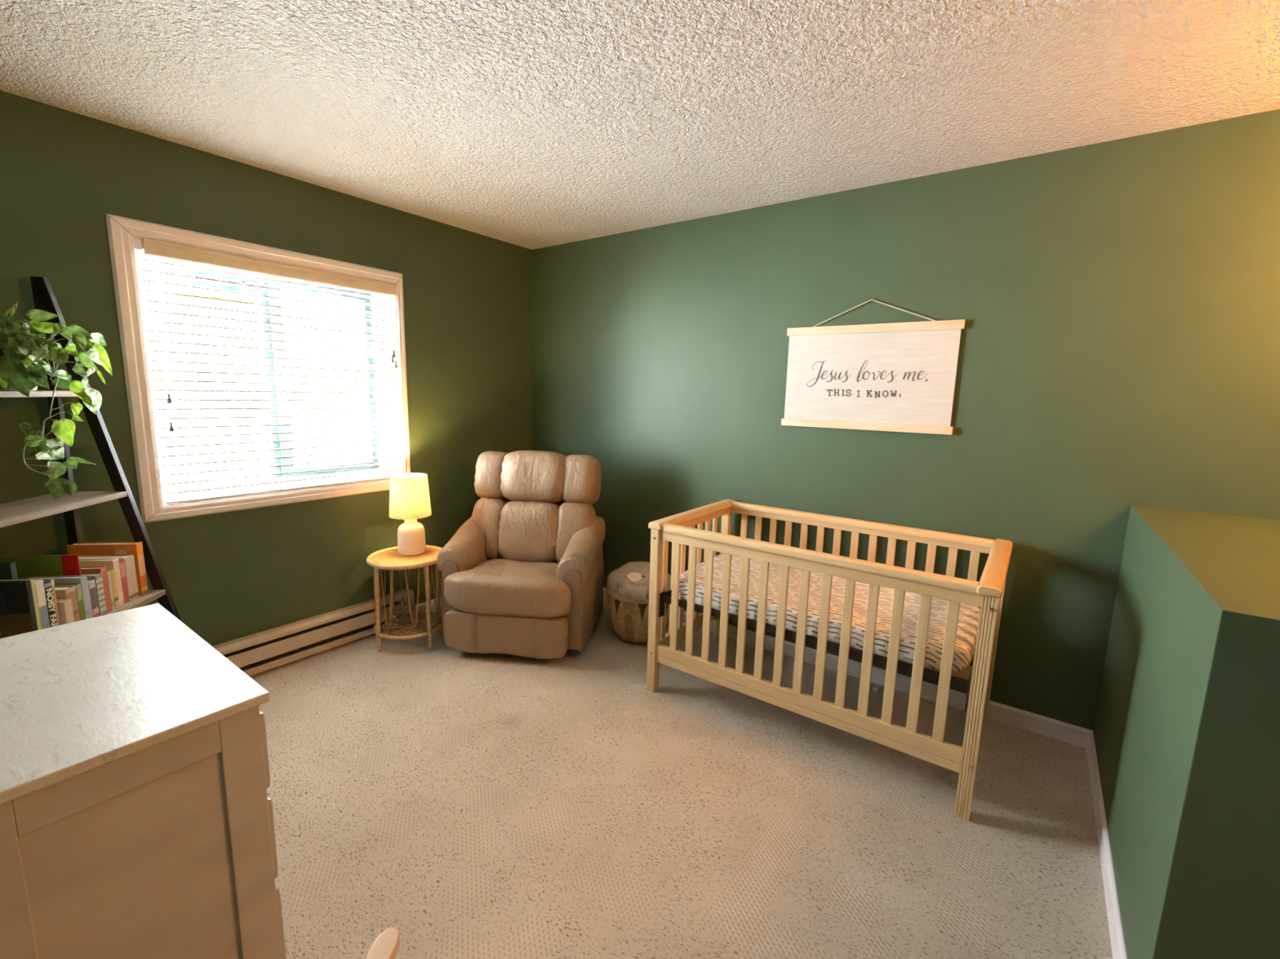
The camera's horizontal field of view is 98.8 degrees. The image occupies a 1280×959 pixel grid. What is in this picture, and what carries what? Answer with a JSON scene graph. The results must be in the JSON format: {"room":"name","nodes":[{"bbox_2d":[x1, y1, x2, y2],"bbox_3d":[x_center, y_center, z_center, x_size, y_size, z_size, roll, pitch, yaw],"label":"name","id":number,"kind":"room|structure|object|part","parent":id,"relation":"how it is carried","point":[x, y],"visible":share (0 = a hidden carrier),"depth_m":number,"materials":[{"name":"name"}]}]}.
{"room":"bedroom","nodes":[
{"label":"bedroom","id":0,"kind":"room"},
{"bbox_2d":[0,90,533,671],"bbox_3d":[-1.998,-0.248,2.710,0.260,2.440,3.700,8,11,35],"label":"wall","id":1,"kind":"structure","parent":0,"point":[468,295],"depth_m":2.65,"materials":[{"name":"green paint"}]},
{"bbox_2d":[105,213,410,523],"bbox_3d":[-1.855,-0.514,2.834,0.268,1.254,1.250,8,11,35],"label":"window","id":2,"kind":"structure","parent":1,"relation":"in","point":[123,256],"depth_m":2.77,"materials":[{"name":"white paint"}]},
{"bbox_3d":[-2.100,-0.495,2.688,0.004,1.034,0.484,8,11,35],"label":"pane","id":3,"kind":"part","parent":2,"relation":"part of","materials":[{"name":"clear glass"}]},
{"bbox_3d":[-1.921,-0.525,2.903,0.070,1.118,1.128,8,11,35],"label":"frame","id":4,"kind":"part","parent":2,"relation":"part of","materials":[{"name":"white plastic"}]},
{"bbox_2d":[133,237,399,503],"bbox_3d":[-1.768,-0.486,2.798,0.079,1.153,1.129,8,11,35],"label":"window blind","id":5,"kind":"object","parent":2,"relation":"attached to","point":[149,247],"visible":0.88,"depth_m":2.66,"materials":[{"name":"white paint"}]},
{"bbox_3d":[-2.038,-0.652,2.343,0.002,0.579,0.011,5,10,23],"label":"pull cord","id":6,"kind":"part","parent":5,"relation":"part of","materials":[{"name":"white fabric"}]},
{"bbox_3d":[-2.035,-0.592,2.355,0.002,0.701,0.028,7,10,31],"label":"pull cord","id":7,"kind":"part","parent":5,"relation":"part of","materials":[{"name":"white fabric"}]},
{"bbox_3d":[-2.053,-0.426,2.432,0.056,1.089,0.002,8,11,35],"label":"ladder cord","id":8,"kind":"part","parent":5,"relation":"part of","materials":[{"name":"white fabric"}]},
{"bbox_3d":[-1.785,-0.477,2.797,0.056,1.089,0.002,8,11,35],"label":"ladder cord","id":9,"kind":"part","parent":5,"relation":"part of","materials":[{"name":"white fabric"}]},
{"bbox_3d":[-1.514,-0.528,3.165,0.056,1.089,0.002,8,11,35],"label":"ladder cord","id":10,"kind":"part","parent":5,"relation":"part of","materials":[{"name":"white fabric"}]},
{"bbox_3d":[-1.428,-0.882,3.148,0.002,0.344,0.005,0,9,-9],"label":"pull cord","id":11,"kind":"part","parent":5,"relation":"part of","materials":[{"name":"white fabric"}]},
{"bbox_3d":[-1.420,-0.869,3.165,0.008,0.374,0.002,-5,11,-35],"label":"pull cord","id":12,"kind":"part","parent":5,"relation":"part of","materials":[{"name":"white fabric"}]},
{"bbox_3d":[-1.757,-0.551,3.096,0.040,1.032,0.533,8,11,35],"label":"sliding sash","id":13,"kind":"part","parent":2,"relation":"part of","materials":[{"name":"clear glass"}]},
{"bbox_3d":[-1.758,-0.552,3.104,0.004,0.952,0.441,8,11,35],"label":"pane","id":14,"kind":"part","parent":2,"relation":"part of","materials":[{"name":"clear glass"}]},
{"bbox_2d":[211,588,415,676],"bbox_3d":[-1.982,0.881,2.661,0.074,0.187,1.900,8,11,35],"label":"baseboard heater","id":15,"kind":"object","parent":1,"relation":"attached to","point":[298,639],"visible":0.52,"depth_m":2.91,"materials":[{"name":"beige metal"}]},
{"bbox_3d":[-1.986,0.888,2.608,0.008,0.072,1.810,8,11,35],"label":"panel","id":16,"kind":"part","parent":15,"relation":"part of","materials":[{"name":"beige metal"}]},
{"bbox_2d":[414,596,441,617],"bbox_3d":[-1.141,0.784,3.871,0.012,0.082,1.038,8,11,35],"label":"baseboard","id":17,"kind":"structure","parent":1,"relation":"attached to","point":[422,606],"depth_m":3.54,"materials":[{"name":"white paint"}]},
{"bbox_2d":[0,0,1279,249],"bbox_3d":[0.210,-1.213,1.028,5.560,0.100,3.820,8,11,35],"label":"ceiling","id":18,"kind":"structure","parent":0,"point":[530,124],"depth_m":1.80,"materials":[{"name":"white paint"}]},
{"bbox_2d":[249,599,1112,958],"bbox_3d":[0.217,1.291,1.296,5.300,0.050,3.700,8,11,35],"label":"floor","id":19,"kind":"structure","parent":0,"point":[465,805],"depth_m":1.88,"materials":[{"name":"carpet"}]},
{"bbox_2d":[0,276,182,639],"bbox_3d":[-1.960,0.206,1.858,0.461,1.810,0.680,0,9,-9],"label":"bookcase","id":20,"kind":"object","parent":19,"relation":"on","point":[16,512],"visible":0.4,"depth_m":2.08,"materials":[{"name":"black paint"}]},
{"bbox_2d":[0,562,17,580],"bbox_3d":[-2.079,0.390,1.734,0.201,0.258,0.017,0,9,-9],"label":"book","id":21,"kind":"object","parent":20,"relation":"on","point":[7,570],"visible":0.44,"depth_m":1.73,"materials":[{"name":"paper"}]},
{"bbox_2d":[0,580,37,638],"bbox_3d":[-1.962,0.420,1.668,0.201,0.226,0.016,0,9,-9],"label":"book","id":22,"kind":"object","parent":20,"relation":"on","point":[17,613],"visible":0.58,"depth_m":1.67,"materials":[{"name":"paper"}]},
{"bbox_2d":[0,593,6,611],"bbox_3d":[-1.979,0.371,1.650,0.120,0.056,0.001,0,9,-9],"label":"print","id":23,"kind":"object","parent":22,"relation":"attached to","point":[2,596],"depth_m":1.66},
{"bbox_2d":[0,613,32,638],"bbox_3d":[-1.913,0.466,1.676,0.100,0.113,0.001,0,9,-9],"label":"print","id":24,"kind":"object","parent":22,"relation":"attached to","point":[11,625],"depth_m":1.67},
{"bbox_2d":[0,579,41,630],"bbox_3d":[-1.949,0.418,1.686,0.171,0.224,0.011,0,9,-9],"label":"book","id":25,"kind":"object","parent":20,"relation":"on","point":[32,581],"visible":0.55,"depth_m":1.69,"materials":[{"name":"paper"}]},
{"bbox_2d":[17,575,26,579],"bbox_3d":[-2.039,0.413,1.766,0.121,0.205,0.022,0,9,-9],"label":"book","id":26,"kind":"object","parent":20,"relation":"on","point":[22,577],"visible":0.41,"depth_m":1.76,"materials":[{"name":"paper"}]},
{"bbox_3d":[-2.106,-0.275,1.757,0.135,0.020,0.636,0,9,-9],"label":"shelf","id":27,"kind":"part","parent":20,"relation":"part of","materials":[{"name":"brown wood"}]},
{"bbox_2d":[0,555,81,578],"bbox_3d":[-2.067,0.377,1.907,0.226,0.232,0.007,0,9,-9],"label":"book","id":28,"kind":"object","parent":20,"relation":"on","point":[39,565],"visible":0.41,"depth_m":1.89,"materials":[{"name":"paper"}]},
{"bbox_2d":[61,555,79,576],"bbox_3d":[-1.979,0.377,1.917,0.048,0.232,0.001,0,9,-9],"label":"print","id":29,"kind":"object","parent":28,"relation":"attached to","point":[69,562],"depth_m":1.91},
{"bbox_2d":[34,580,50,629],"bbox_3d":[-1.947,0.421,1.708,0.162,0.212,0.027,0,9,-9],"label":"book","id":30,"kind":"object","parent":20,"relation":"on","point":[39,586],"visible":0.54,"depth_m":1.71,"materials":[{"name":"paper"}]},
{"bbox_2d":[34,579,57,627],"bbox_3d":[-1.954,0.420,1.736,0.162,0.204,0.026,0,9,-9],"label":"book","id":31,"kind":"object","parent":20,"relation":"on","point":[47,584],"visible":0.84,"depth_m":1.74,"materials":[{"name":"paper"}]},
{"bbox_2d":[50,578,60,626],"bbox_3d":[-1.924,0.419,1.762,0.087,0.200,0.014,0,9,-9],"label":"book","id":32,"kind":"object","parent":20,"relation":"on","point":[51,580],"visible":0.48,"depth_m":1.76,"materials":[{"name":"paper"}]},
{"bbox_2d":[0,301,112,499],"bbox_3d":[-2.007,-0.266,1.875,0.311,0.654,0.252,-5,11,-34],"label":"pothos","id":33,"kind":"object","parent":20,"relation":"on","point":[23,373],"visible":1,"depth_m":1.84,"materials":[{"name":"green plant"}]},
{"bbox_2d":[26,575,92,619],"bbox_3d":[-1.989,0.415,1.877,0.172,0.168,0.026,0,9,-9],"label":"book","id":34,"kind":"object","parent":20,"relation":"on","point":[82,580],"visible":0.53,"depth_m":1.88,"materials":[{"name":"paper"}]},
{"bbox_3d":[-2.072,0.106,1.825,0.225,0.020,0.636,0,9,-9],"label":"shelf","id":35,"kind":"part","parent":20,"relation":"part of","materials":[{"name":"brown wood"}]},
{"bbox_2d":[56,599,74,625],"bbox_3d":[-1.921,0.455,1.794,0.101,0.120,0.028,0,9,-9],"label":"book","id":36,"kind":"object","parent":20,"relation":"on","point":[64,606],"visible":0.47,"depth_m":1.79,"materials":[{"name":"paper"}]},
{"bbox_2d":[54,586,79,622],"bbox_3d":[-1.978,0.434,1.821,0.172,0.150,0.041,0,9,-9],"label":"book","id":37,"kind":"object","parent":20,"relation":"on","point":[61,592],"visible":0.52,"depth_m":1.83,"materials":[{"name":"paper"}]},
{"bbox_2d":[54,583,85,620],"bbox_3d":[-1.981,0.428,1.854,0.162,0.150,0.020,0,9,-9],"label":"book","id":38,"kind":"object","parent":20,"relation":"on","point":[78,590],"visible":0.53,"depth_m":1.86,"materials":[{"name":"paper"}]},
{"bbox_2d":[87,579,99,617],"bbox_3d":[-1.984,0.424,1.909,0.152,0.142,0.026,0,9,-9],"label":"book","id":39,"kind":"object","parent":20,"relation":"on","point":[91,585],"visible":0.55,"depth_m":1.92,"materials":[{"name":"paper"}]},
{"bbox_2d":[81,573,106,616],"bbox_3d":[-1.999,0.412,1.943,0.162,0.154,0.028,0,9,-9],"label":"book","id":40,"kind":"object","parent":20,"relation":"on","point":[97,577],"visible":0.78,"depth_m":1.95,"materials":[{"name":"paper"}]},
{"bbox_2d":[80,566,111,613],"bbox_3d":[-2.017,0.399,1.968,0.182,0.170,0.027,0,9,-9],"label":"book","id":41,"kind":"object","parent":20,"relation":"on","point":[84,570],"visible":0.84,"depth_m":1.98,"materials":[{"name":"paper"}]},
{"bbox_2d":[79,558,124,606],"bbox_3d":[-2.036,0.384,2.029,0.192,0.180,0.028,0,9,-9],"label":"book","id":42,"kind":"object","parent":20,"relation":"on","point":[110,563],"visible":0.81,"depth_m":2.03,"materials":[{"name":"paper"}]},
{"bbox_2d":[66,542,147,594],"bbox_3d":[-2.088,0.350,2.155,0.237,0.205,0.034,0,9,-9],"label":"book","id":43,"kind":"object","parent":20,"relation":"on","point":[135,548],"visible":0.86,"depth_m":2.14,"materials":[{"name":"paper"}]},
{"bbox_2d":[114,550,126,555],"bbox_3d":[-2.022,0.284,2.138,0.040,0.016,0.001,0,9,-9],"label":"print","id":44,"kind":"object","parent":43,"relation":"attached to","point":[116,552],"depth_m":2.14},
{"bbox_2d":[79,555,138,601],"bbox_3d":[-2.053,0.379,2.095,0.202,0.170,0.049,0,9,-9],"label":"book","id":45,"kind":"object","parent":20,"relation":"on","point":[131,575],"visible":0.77,"depth_m":2.10,"materials":[{"name":"paper"}]},
{"bbox_2d":[106,571,115,610],"bbox_3d":[-2.011,0.408,1.994,0.162,0.146,0.014,0,9,-9],"label":"book","id":46,"kind":"object","parent":20,"relation":"on","point":[109,580],"visible":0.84,"depth_m":2.00,"materials":[{"name":"paper"}]},
{"bbox_2d":[94,558,128,604],"bbox_3d":[-2.042,0.384,2.058,0.192,0.172,0.026,0,9,-9],"label":"book","id":47,"kind":"object","parent":20,"relation":"on","point":[122,564],"visible":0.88,"depth_m":2.07,"materials":[{"name":"paper"}]},
{"bbox_2d":[106,568,119,608],"bbox_3d":[-2.019,0.404,2.010,0.172,0.148,0.018,0,9,-9],"label":"book","id":48,"kind":"object","parent":20,"relation":"on","point":[112,571],"visible":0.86,"depth_m":2.02,"materials":[{"name":"paper"}]},
{"bbox_3d":[-2.035,0.506,1.895,0.319,0.020,0.636,0,9,-9],"label":"shelf","id":49,"kind":"part","parent":20,"relation":"part of","materials":[{"name":"beige wood"}]},
{"bbox_2d":[0,603,285,958],"bbox_3d":[-1.240,0.827,1.282,0.786,0.800,0.475,8,11,35],"label":"dresser","id":50,"kind":"object","parent":19,"relation":"on","point":[136,815],"visible":1,"depth_m":1.08,"materials":[{"name":"wood"}]},
{"bbox_3d":[-0.951,0.841,1.057,0.008,0.565,0.289,8,11,35],"label":"panel","id":51,"kind":"part","parent":50,"relation":"part of","materials":[{"name":"beige wood"}]},
{"bbox_3d":[-1.225,0.567,1.244,0.744,0.181,0.399,8,11,35],"label":"drawer","id":52,"kind":"part","parent":50,"relation":"part of","materials":[{"name":"beige wood"}]},
{"bbox_3d":[-1.230,0.779,1.278,0.744,0.201,0.399,8,11,35],"label":"drawer","id":53,"kind":"part","parent":50,"relation":"part of","materials":[{"name":"beige wood"}]},
{"bbox_3d":[-1.236,1.006,1.313,0.744,0.211,0.399,8,11,35],"label":"drawer","id":54,"kind":"part","parent":50,"relation":"part of","materials":[{"name":"beige wood"}]},
{"bbox_2d":[365,927,399,958],"bbox_3d":[-0.600,0.973,0.777,0.378,0.701,0.414,1,9,0],"label":"wooden chair","id":55,"kind":"object","parent":19,"relation":"on","point":[386,945],"visible":1,"depth_m":0.92,"materials":[{"name":"brown wood"}]},
{"bbox_2d":[365,545,442,651],"bbox_3d":[-1.319,0.675,3.142,0.423,0.511,0.423,8,11,35],"label":"side table","id":56,"kind":"object","parent":19,"relation":"on","point":[389,558],"visible":0.87,"depth_m":3.06,"materials":[{"name":"wood"}]},
{"bbox_3d":[-1.432,0.704,3.001,0.025,0.491,0.033,8,11,35],"label":"leg","id":57,"kind":"part","parent":56,"relation":"part of","materials":[{"name":"wood"}]},
{"bbox_3d":[-1.467,0.664,3.249,0.033,0.491,0.025,8,11,35],"label":"leg","id":58,"kind":"part","parent":56,"relation":"part of","materials":[{"name":"wood"}]},
{"bbox_2d":[388,472,431,555],"bbox_3d":[-1.312,0.200,3.139,0.225,0.452,0.225,8,11,35],"label":"table lamp","id":59,"kind":"object","parent":56,"relation":"on","point":[409,493],"visible":1,"depth_m":3.07,"materials":[{"name":"white ceramic"}]},
{"bbox_3d":[-1.310,0.090,3.122,0.225,0.230,0.225,8,11,35],"label":"lamp shade","id":60,"kind":"part","parent":59,"relation":"part of","materials":[{"name":"white fabric"}]},
{"bbox_2d":[380,610,441,635],"bbox_3d":[-1.323,0.827,3.166,0.366,0.017,0.372,8,11,35],"label":"shelf","id":61,"kind":"object","parent":56,"relation":"attached to","point":[394,615],"depth_m":3.14,"materials":[{"name":"brown wicker"}]},
{"bbox_3d":[-1.172,0.705,3.037,0.033,0.491,0.025,8,11,35],"label":"leg","id":62,"kind":"part","parent":56,"relation":"part of","materials":[{"name":"wood"}]},
{"bbox_3d":[-1.212,0.664,3.289,0.025,0.491,0.033,8,11,35],"label":"leg","id":63,"kind":"part","parent":56,"relation":"part of","materials":[{"name":"wood"}]},
{"bbox_2d":[436,450,605,658],"bbox_3d":[-0.664,0.391,3.201,0.863,1.091,0.802,3,9,8],"label":"recliner","id":64,"kind":"object","parent":19,"relation":"on","point":[522,575],"visible":1,"depth_m":3.09,"materials":[{"name":"beige leather"}]},
{"bbox_3d":[-1.038,0.663,3.027,0.091,0.450,0.025,3,9,8],"label":"arm panel","id":65,"kind":"part","parent":64,"relation":"part of","materials":[{"name":"beige leather"}]},
{"bbox_3d":[-0.998,0.545,3.286,0.179,0.637,0.552,3,9,8],"label":"arm","id":66,"kind":"part","parent":64,"relation":"part of","materials":[{"name":"beige leather"}]},
{"bbox_2d":[471,497,507,559],"bbox_3d":[-0.897,0.300,3.354,0.224,0.394,0.292,3,9,8],"label":"cushion","id":67,"kind":"object","parent":64,"relation":"on","point":[489,515],"depth_m":3.23,"materials":[{"name":"beige leather"}]},
{"bbox_2d":[474,451,508,499],"bbox_3d":[-0.882,-0.019,3.404,0.224,0.322,0.327,3,9,8],"label":"cushion","id":68,"kind":"object","parent":64,"relation":"on","point":[491,474],"depth_m":3.26,"materials":[{"name":"beige leather"}]},
{"bbox_2d":[444,559,571,618],"bbox_3d":[-0.690,0.594,3.053,0.708,0.234,0.434,3,9,8],"label":"seat cushion","id":69,"kind":"object","parent":64,"relation":"on","point":[477,588],"depth_m":2.87,"materials":[{"name":"beige leather"}]},
{"bbox_2d":[497,500,559,562],"bbox_3d":[-0.644,0.313,3.304,0.396,0.395,0.294,3,9,8],"label":"cushion","id":70,"kind":"object","parent":64,"relation":"on","point":[529,531],"depth_m":3.18,"materials":[{"name":"beige leather"}]},
{"bbox_2d":[500,450,566,503],"bbox_3d":[-0.623,-0.013,3.348,0.428,0.337,0.335,3,9,8],"label":"cushion","id":71,"kind":"object","parent":64,"relation":"on","point":[526,477],"depth_m":3.21,"materials":[{"name":"beige leather"}]},
{"bbox_3d":[-0.364,0.694,2.938,0.101,0.450,0.025,3,9,8],"label":"arm panel","id":72,"kind":"part","parent":64,"relation":"part of","materials":[{"name":"beige leather"}]},
{"bbox_2d":[555,502,595,563],"bbox_3d":[-0.386,0.323,3.286,0.224,0.395,0.298,3,9,8],"label":"cushion","id":73,"kind":"object","parent":64,"relation":"on","point":[572,519],"depth_m":3.17,"materials":[{"name":"beige leather"}]},
{"bbox_3d":[-0.329,0.576,3.197,0.179,0.637,0.552,3,9,8],"label":"arm","id":74,"kind":"part","parent":64,"relation":"part of","materials":[{"name":"beige leather"}]},
{"bbox_2d":[561,454,601,504],"bbox_3d":[-0.359,0.004,3.339,0.224,0.322,0.329,3,9,8],"label":"cushion","id":75,"kind":"object","parent":64,"relation":"on","point":[581,474],"depth_m":3.20,"materials":[{"name":"beige leather"}]},
{"bbox_2d":[606,583,670,644],"bbox_3d":[0.003,0.779,3.274,0.409,0.329,0.409,2,9,2],"label":"wicker basket","id":76,"kind":"object","parent":19,"relation":"on","point":[628,617],"visible":0.47,"depth_m":3.11,"materials":[{"name":"beige wicker"}]},
{"bbox_2d":[607,561,671,604],"bbox_3d":[0.006,0.607,3.229,0.372,0.209,0.398,8,11,35],"label":"blanket","id":77,"kind":"object","parent":76,"relation":"in","point":[632,579],"visible":0.59,"depth_m":3.12,"materials":[{"name":"beige fabric"}]},
{"bbox_2d":[646,498,1013,822],"bbox_3d":[0.820,0.653,2.546,1.396,0.852,0.778,8,11,35],"label":"crib","id":78,"kind":"object","parent":19,"relation":"on","point":[678,529],"visible":0.92,"depth_m":2.24,"materials":[{"name":"brown wood"}]},
{"bbox_3d":[0.073,0.634,2.651,0.046,0.820,0.046,8,11,35],"label":"post","id":79,"kind":"part","parent":78,"relation":"part of","materials":[{"name":"brown wood"}]},
{"bbox_3d":[0.278,0.794,2.968,0.024,0.075,0.668,8,11,35],"label":"rail","id":80,"kind":"part","parent":78,"relation":"part of","materials":[{"name":"brown wood"}]},
{"bbox_3d":[0.295,0.174,2.866,0.070,0.032,0.778,8,11,35],"label":"rail","id":81,"kind":"part","parent":78,"relation":"part of","materials":[{"name":"brown wood"}]},
{"bbox_3d":[0.493,0.554,3.222,0.046,0.820,0.046,8,11,35],"label":"post","id":82,"kind":"part","parent":78,"relation":"part of","materials":[{"name":"brown wood"}]},
{"bbox_3d":[0.606,0.913,2.297,1.288,0.088,0.029,8,11,35],"label":"rail","id":83,"kind":"part","parent":78,"relation":"part of","materials":[{"name":"brown wood"}]},
{"bbox_3d":[0.622,0.289,2.199,1.258,0.030,0.052,8,11,35],"label":"rail","id":84,"kind":"part","parent":78,"relation":"part of","materials":[{"name":"brown wood"}]},
{"bbox_2d":[679,553,980,671],"bbox_3d":[0.825,0.552,2.532,1.260,0.130,0.658,8,11,35],"label":"mattress","id":85,"kind":"object","parent":78,"relation":"in","point":[969,615],"visible":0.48,"depth_m":2.29,"materials":[{"name":"fabric"}]},
{"bbox_3d":[1.042,0.210,2.771,1.258,0.030,0.050,8,11,35],"label":"rail","id":86,"kind":"part","parent":78,"relation":"part of","materials":[{"name":"brown wood"}]},
{"bbox_3d":[1.027,0.834,2.869,1.288,0.088,0.029,8,11,35],"label":"rail","id":87,"kind":"part","parent":78,"relation":"part of","materials":[{"name":"brown wood"}]},
{"bbox_3d":[1.150,0.782,1.879,0.046,0.820,0.046,8,11,35],"label":"post","id":88,"kind":"part","parent":78,"relation":"part of","materials":[{"name":"brown wood"}]},
{"bbox_3d":[1.355,0.943,2.196,0.024,0.075,0.668,8,11,35],"label":"rail","id":89,"kind":"part","parent":78,"relation":"part of","materials":[{"name":"brown wood"}]},
{"bbox_3d":[1.571,0.703,2.451,0.046,0.820,0.046,8,11,35],"label":"post","id":90,"kind":"part","parent":78,"relation":"part of","materials":[{"name":"brown wood"}]},
{"bbox_3d":[1.366,0.322,2.098,0.070,0.032,0.778,8,11,35],"label":"rail","id":91,"kind":"part","parent":78,"relation":"part of","materials":[{"name":"brown wood"}]},
{"bbox_2d":[532,108,1279,730],"bbox_3d":[1.267,-0.165,2.707,5.560,2.440,0.120,8,11,35],"label":"wall","id":92,"kind":"structure","parent":0,"point":[1118,300],"depth_m":2.41,"materials":[{"name":"green paint"}]},
{"bbox_2d":[603,587,1093,748],"bbox_3d":[0.538,0.915,3.311,3.404,0.082,0.012,8,11,35],"label":"baseboard","id":93,"kind":"structure","parent":92,"relation":"attached to","point":[1036,723],"depth_m":2.62,"materials":[{"name":"white paint"}]},
{"bbox_2d":[781,299,965,435],"bbox_3d":[1.102,-0.558,2.685,0.810,0.626,0.021,8,11,35],"label":"banner","id":94,"kind":"object","parent":92,"relation":"attached to","point":[896,376],"visible":1,"depth_m":2.66,"materials":[{"name":"beige fabric"}]},
{"bbox_3d":[1.112,-0.806,2.644,0.570,0.122,0.010,8,11,35],"label":"hanging cord","id":95,"kind":"part","parent":94,"relation":"part of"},
{"bbox_2d":[1093,504,1279,958],"bbox_3d":[2.287,0.804,1.151,1.896,1.060,1.385,8,11,35],"label":"wall","id":96,"kind":"structure","parent":0,"point":[1186,730],"depth_m":1.18,"materials":[{"name":"green paint"}]},
{"bbox_2d":[1086,732,1127,958],"bbox_3d":[1.501,1.181,1.775,0.012,0.082,1.373,8,11,35],"label":"baseboard","id":97,"kind":"structure","parent":96,"relation":"attached to","point":[1118,951],"depth_m":1.69,"materials":[{"name":"white paint"}]},
{"label":"outside","id":98,"kind":"structure","parent":0,"visible":0},
{"bbox_3d":[-5.804,0.758,7.959,11.740,0.130,20.000,8,11,35],"label":"ground","id":99,"kind":"structure","parent":98,"visible":0},
{"bbox_2d":[136,257,370,487],"bbox_3d":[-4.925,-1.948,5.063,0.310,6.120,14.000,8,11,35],"label":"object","id":100,"kind":"structure","parent":99,"relation":"on","point":[151,356],"depth_m":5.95,"materials":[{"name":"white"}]},
{"bbox_3d":[-4.327,-2.405,5.709,0.026,0.850,0.560,8,11,35],"label":"pane","id":101,"kind":"part","parent":100,"relation":"part of","materials":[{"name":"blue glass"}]}
]}

